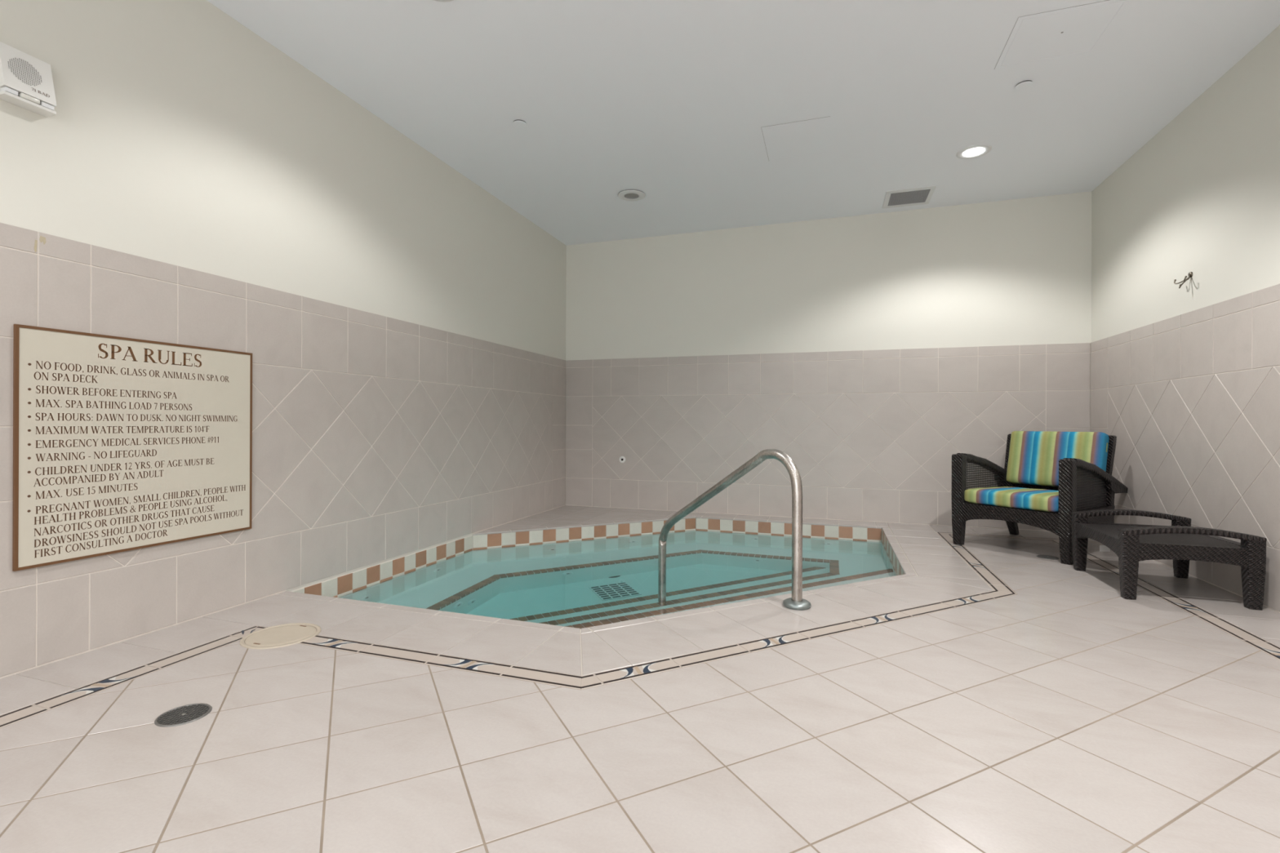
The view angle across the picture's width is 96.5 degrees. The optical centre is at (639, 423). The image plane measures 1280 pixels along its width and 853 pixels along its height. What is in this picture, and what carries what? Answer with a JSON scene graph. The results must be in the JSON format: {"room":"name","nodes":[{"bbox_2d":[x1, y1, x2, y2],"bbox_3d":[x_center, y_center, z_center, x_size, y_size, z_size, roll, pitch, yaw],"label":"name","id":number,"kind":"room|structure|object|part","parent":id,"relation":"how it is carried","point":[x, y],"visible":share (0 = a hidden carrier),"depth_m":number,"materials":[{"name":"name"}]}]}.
{"room":"indoor hot tub room","nodes":[
{"label":"indoor hot tub room","id":0,"kind":"room"},
{"bbox_2d":[0,0,566,678],"bbox_3d":[-2.284,-0.453,1.844,0.180,2.929,9.300,0,0,18],"label":"wall","id":1,"kind":"structure","parent":0,"point":[190,181],"depth_m":2.87,"materials":[{"name":"beige tile"}]},
{"bbox_2d":[0,41,56,117],"bbox_3d":[-2.120,-1.191,1.976,0.057,0.185,0.136,0,0,18],"label":"speaker","id":2,"kind":"object","parent":1,"relation":"attached to","point":[26,81],"visible":1,"depth_m":1.97},
{"bbox_2d":[12,324,252,571],"bbox_3d":[-2.014,0.083,2.364,0.010,0.848,0.849,0,0,18],"label":"sign","id":3,"kind":"object","parent":1,"relation":"attached to","point":[121,444],"visible":1,"depth_m":2.26,"materials":[{"name":"beige"}]},
{"bbox_2d":[0,505,1279,852],"bbox_3d":[0.012,0.936,1.088,4.682,0.131,9.008,0,0,18],"label":"floor","id":4,"kind":"structure","parent":0,"point":[990,695],"depth_m":1.66,"materials":[{"name":"tile"}]},
{"bbox_3d":[-1.798,0.864,1.846,0.107,0.001,0.034,0,0,-24],"label":"inlay blade","id":5,"kind":"part","parent":4,"relation":"part of","materials":[{"name":"blue tile"}]},
{"bbox_3d":[-1.761,0.864,1.931,0.107,0.001,0.034,0,0,-24],"label":"inlay blade","id":6,"kind":"part","parent":4,"relation":"part of","materials":[{"name":"blue"}]},
{"bbox_2d":[154,703,212,727],"bbox_3d":[-1.355,0.864,1.699,0.134,0.005,0.134,0,0,18],"label":"floor drain","id":7,"kind":"object","parent":4,"relation":"on","point":[184,714],"visible":1,"depth_m":1.69,"materials":[{"name":"black metal"}]},
{"bbox_2d":[240,622,320,648],"bbox_3d":[-1.463,0.864,2.334,0.281,0.006,0.281,0,0,18],"label":"lid","id":8,"kind":"object","parent":4,"relation":"on","point":[286,634],"visible":1,"depth_m":2.32,"materials":[{"name":"plastic"}]},
{"bbox_3d":[-1.253,0.866,2.267,0.106,0.001,0.034,0,0,-29],"label":"inlay blade","id":9,"kind":"part","parent":4,"relation":"part of","materials":[{"name":"blue"}]},
{"bbox_3d":[-1.161,0.867,2.246,0.106,0.001,0.034,0,0,-29],"label":"inlay blade","id":10,"kind":"part","parent":4,"relation":"part of","materials":[{"name":"blue"}]},
{"bbox_3d":[-0.664,0.869,2.073,0.106,0.001,0.034,0,0,-29],"label":"inlay blade","id":11,"kind":"part","parent":4,"relation":"part of","materials":[{"name":"blue"}]},
{"bbox_3d":[-0.573,0.869,2.052,0.106,0.001,0.034,0,0,-29],"label":"inlay blade","id":12,"kind":"part","parent":4,"relation":"part of","materials":[{"name":"blue"}]},
{"bbox_2d":[288,518,904,597],"bbox_3d":[0.125,1.349,3.892,3.140,0.946,3.081,0,0,18],"label":"pool","id":13,"kind":"object","parent":4,"relation":"in","point":[344,584],"visible":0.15,"depth_m":4.71,"materials":[{"name":"tile"}]},
{"bbox_2d":[338,530,896,629],"bbox_3d":[0.112,1.586,3.912,3.130,1.172,3.075,0,0,18],"label":"water","id":14,"kind":"object","parent":13,"relation":"in","point":[580,584],"visible":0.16,"depth_m":3.74,"materials":[{"name":"teal liquid"}]},
{"bbox_2d":[657,448,811,610],"bbox_3d":[0.475,0.772,3.185,0.132,1.293,1.179,0,0,-32],"label":"grab rail","id":15,"kind":"object","parent":13,"relation":"attached to","point":[796,602],"visible":0.94,"depth_m":2.76,"materials":[{"name":"silver metal"}]},
{"bbox_3d":[-0.047,0.871,1.994,0.034,0.001,0.106,0,0,18],"label":"inlay blade","id":16,"kind":"part","parent":4,"relation":"part of","materials":[{"name":"blue"}]},
{"bbox_3d":[0.034,0.872,2.044,0.034,0.001,0.106,0,0,18],"label":"inlay blade","id":17,"kind":"part","parent":4,"relation":"part of","materials":[{"name":"blue"}]},
{"bbox_3d":[0.499,0.874,2.269,0.034,0.001,0.106,0,0,18],"label":"inlay blade","id":18,"kind":"part","parent":4,"relation":"part of","materials":[{"name":"blue"}]},
{"bbox_3d":[0.580,0.874,2.319,0.034,0.001,0.106,0,0,18],"label":"inlay blade","id":19,"kind":"part","parent":4,"relation":"part of","materials":[{"name":"blue"}]},
{"bbox_3d":[1.046,0.876,2.544,0.034,0.001,0.106,0,0,18],"label":"inlay blade","id":20,"kind":"part","parent":4,"relation":"part of","materials":[{"name":"blue"}]},
{"bbox_3d":[1.127,0.876,2.594,0.034,0.001,0.106,0,0,18],"label":"inlay blade","id":21,"kind":"part","parent":4,"relation":"part of","materials":[{"name":"blue"}]},
{"bbox_2d":[951,434,1128,564],"bbox_3d":[2.896,0.487,4.138,0.979,0.813,0.758,0,0,-33],"label":"armchair","id":22,"kind":"object","parent":4,"relation":"on","point":[1095,488],"visible":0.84,"depth_m":3.90,"materials":[{"name":"wicker"}]},
{"bbox_3d":[2.333,0.553,4.183,0.078,0.657,0.078,0,0,-33],"label":"leg","id":23,"kind":"part","parent":22,"relation":"part of","materials":[{"name":"wicker"}]},
{"bbox_3d":[2.739,0.353,4.441,0.904,0.270,0.078,0,0,-33],"label":"armrest","id":24,"kind":"part","parent":22,"relation":"part of","materials":[{"name":"wicker"}]},
{"bbox_3d":[2.611,0.414,4.359,0.587,0.296,0.004,0,0,-33],"label":"woven panel","id":25,"kind":"part","parent":22,"relation":"part of","materials":[{"name":"black wicker"}]},
{"bbox_3d":[2.925,0.637,4.546,0.189,0.513,0.093,0,0,-33],"label":"leg","id":26,"kind":"part","parent":22,"relation":"part of","materials":[{"name":"wicker"}]},
{"bbox_2d":[964,486,1079,512],"bbox_3d":[2.740,0.526,4.032,0.600,0.118,0.598,2,-1,-33],"label":"seat cushion","id":27,"kind":"object","parent":22,"relation":"on","point":[1038,500],"visible":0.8,"depth_m":3.88,"materials":[{"name":"fabric"}]},
{"bbox_2d":[1006,431,1109,487],"bbox_3d":[3.048,0.259,4.198,0.189,0.406,0.602,0,0,-33],"label":"cushion","id":28,"kind":"object","parent":22,"relation":"on","point":[1034,456],"visible":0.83,"depth_m":4.19,"materials":[{"name":"fabric"}]},
{"bbox_3d":[3.084,0.333,4.246,0.161,0.503,0.684,0,0,-33],"label":"backrest","id":29,"kind":"part","parent":22,"relation":"part of","materials":[{"name":"fabric"}]},
{"bbox_3d":[2.699,0.554,3.609,0.078,0.657,0.078,0,0,-33],"label":"leg","id":30,"kind":"part","parent":22,"relation":"part of","materials":[{"name":"wicker"}]},
{"bbox_3d":[2.977,0.416,3.786,0.587,0.296,0.004,0,0,-33],"label":"woven panel","id":31,"kind":"part","parent":22,"relation":"part of","materials":[{"name":"black wicker"}]},
{"bbox_3d":[2.989,0.642,3.795,0.630,0.155,0.060,0,0,-33],"label":"rail","id":32,"kind":"part","parent":22,"relation":"part of","materials":[{"name":"wicker"}]},
{"bbox_3d":[3.105,0.355,3.867,0.904,0.270,0.078,0,0,-33],"label":"armrest","id":33,"kind":"part","parent":22,"relation":"part of","materials":[{"name":"wicker"}]},
{"bbox_3d":[3.278,0.639,3.992,0.189,0.513,0.093,0,0,-33],"label":"leg","id":34,"kind":"part","parent":22,"relation":"part of","materials":[{"name":"wicker"}]},
{"bbox_2d":[1036,555,1059,559],"bbox_3d":[2.692,0.881,3.774,0.124,0.005,0.124,0,0,18],"label":"floor drain","id":35,"kind":"object","parent":4,"relation":"on","point":[1045,557],"visible":1,"depth_m":3.77,"materials":[{"name":"black metal"}]},
{"bbox_2d":[1071,509,1266,610],"bbox_3d":[2.794,0.696,3.093,0.558,0.374,0.658,0,0,18],"label":"ottoman","id":36,"kind":"object","parent":4,"relation":"on","point":[1180,542],"visible":1,"depth_m":2.86,"materials":[{"name":"wicker"}]},
{"bbox_3d":[2.654,0.711,3.450,0.068,0.343,0.068,0,0,18],"label":"leg","id":37,"kind":"part","parent":36,"relation":"part of","materials":[{"name":"wicker"}]},
{"bbox_3d":[2.469,0.710,2.889,0.068,0.343,0.068,0,0,18],"label":"leg","id":38,"kind":"part","parent":36,"relation":"part of","materials":[{"name":"wicker"}]},
{"bbox_3d":[2.887,0.538,3.373,0.555,0.058,0.068,0,0,18],"label":"armrest","id":39,"kind":"part","parent":36,"relation":"part of","materials":[{"name":"wicker"}]},
{"bbox_3d":[2.795,0.609,3.093,0.470,0.024,0.570,0,0,18],"label":"seat","id":40,"kind":"part","parent":36,"relation":"part of","materials":[{"name":"wicker"}]},
{"bbox_3d":[3.119,0.713,3.296,0.068,0.343,0.068,0,0,18],"label":"leg","id":41,"kind":"part","parent":36,"relation":"part of","materials":[{"name":"wicker"}]},
{"bbox_3d":[2.702,0.538,2.813,0.555,0.058,0.068,0,0,18],"label":"armrest","id":42,"kind":"part","parent":36,"relation":"part of","materials":[{"name":"wicker"}]},
{"bbox_3d":[2.934,0.712,2.736,0.068,0.343,0.068,0,0,18],"label":"leg","id":43,"kind":"part","parent":36,"relation":"part of","materials":[{"name":"wicker"}]},
{"bbox_2d":[206,0,1279,245],"bbox_3d":[0.028,-1.973,1.098,5.026,0.150,9.330,0,0,18],"label":"ceiling","id":44,"kind":"structure","parent":0,"point":[669,101],"depth_m":3.26,"materials":[{"name":"paint"}]},
{"bbox_2d":[433,0,453,1],"bbox_3d":[-0.882,-1.899,2.468,0.216,0.007,0.216,0,0,18],"label":"recessed light","id":45,"kind":"object","parent":44,"relation":"in","point":[433,0],"visible":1,"depth_m":2.56,"materials":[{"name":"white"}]},
{"bbox_2d":[512,119,526,128],"bbox_3d":[-0.760,-1.896,3.612,0.086,0.012,0.086,0,0,18],"label":"sprinkler cover","id":46,"kind":"object","parent":44,"relation":"attached to","point":[519,123],"visible":1,"depth_m":3.60,"materials":[{"name":"metal"}]},
{"bbox_2d":[617,189,644,200],"bbox_3d":[-0.069,-1.891,4.737,0.226,0.016,0.226,0,0,18],"label":"ceiling speaker","id":47,"kind":"object","parent":44,"relation":"attached to","point":[628,194],"visible":1,"depth_m":4.73,"materials":[{"name":"white plastic"}]},
{"bbox_2d":[760,116,830,161],"bbox_3d":[1.050,-1.893,3.821,0.419,0.003,0.497,0,0,18],"label":"access panel","id":48,"kind":"object","parent":44,"relation":"attached to","point":[804,138],"visible":1,"depth_m":3.80,"materials":[{"name":"paint"}]},
{"bbox_2d":[882,185,936,208],"bbox_3d":[2.236,-1.887,4.768,0.366,0.006,0.385,0,0,18],"label":"ceiling vent","id":49,"kind":"object","parent":44,"relation":"in","point":[921,195],"visible":1,"depth_m":4.76,"materials":[{"name":"white metal"}]},
{"bbox_2d":[888,189,929,205],"bbox_3d":[2.239,-1.886,4.771,0.293,0.002,0.287,0,0,18],"label":"grille","id":50,"kind":"object","parent":49,"relation":"attached to","point":[907,197],"depth_m":4.77,"materials":[{"name":"grey metal"}]},
{"bbox_2d":[955,143,991,159],"bbox_3d":[2.315,-1.886,3.966,0.216,0.007,0.216,0,0,18],"label":"recessed light","id":51,"kind":"object","parent":44,"relation":"in","point":[974,151],"visible":1,"depth_m":3.96,"materials":[{"name":"white"}]},
{"bbox_2d":[1014,80,1033,90],"bbox_3d":[2.137,-1.884,3.182,0.084,0.012,0.084,0,0,18],"label":"sprinkler cover","id":52,"kind":"object","parent":44,"relation":"attached to","point":[1024,85],"visible":1,"depth_m":3.17,"materials":[{"name":"metal"}]},
{"bbox_2d":[994,0,1130,69],"bbox_3d":[2.033,-1.888,2.783,0.442,0.004,0.412,0,0,18],"label":"access panel","id":53,"kind":"object","parent":44,"relation":"attached to","point":[1073,31],"visible":1,"depth_m":2.76,"materials":[{"name":"paint"}]},
{"bbox_2d":[565,191,1092,531],"bbox_3d":[1.456,-0.437,5.442,5.026,2.929,0.180,0,0,18],"label":"wall","id":54,"kind":"structure","parent":0,"point":[871,351],"depth_m":5.26,"materials":[{"name":"beige paint"}]},
{"bbox_2d":[618,456,625,462],"bbox_3d":[-0.183,0.370,5.885,0.072,0.072,0.014,0,0,18],"label":"wall fitting","id":55,"kind":"object","parent":54,"relation":"attached to","point":[622,460],"visible":1,"depth_m":5.88,"materials":[{"name":"white plastic"}]},
{"bbox_2d":[1090,24,1279,613],"bbox_3d":[2.318,-0.433,0.324,0.180,2.929,9.300,0,0,18],"label":"wall","id":56,"kind":"structure","parent":0,"point":[1185,380],"depth_m":3.26,"materials":[{"name":"beige tile"}]},
{"bbox_2d":[1173,271,1192,288],"bbox_3d":[3.207,-0.844,3.364,0.058,0.095,0.120,0,0,18],"label":"coat hook","id":57,"kind":"object","parent":56,"relation":"attached to","point":[1190,274],"visible":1,"depth_m":3.36,"materials":[{"name":"grey metal"}]},
{"bbox_3d":[3.230,-0.875,3.357,0.010,0.034,0.034,0,0,18],"label":"plate","id":58,"kind":"part","parent":57,"relation":"part of","materials":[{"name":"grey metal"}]}
]}

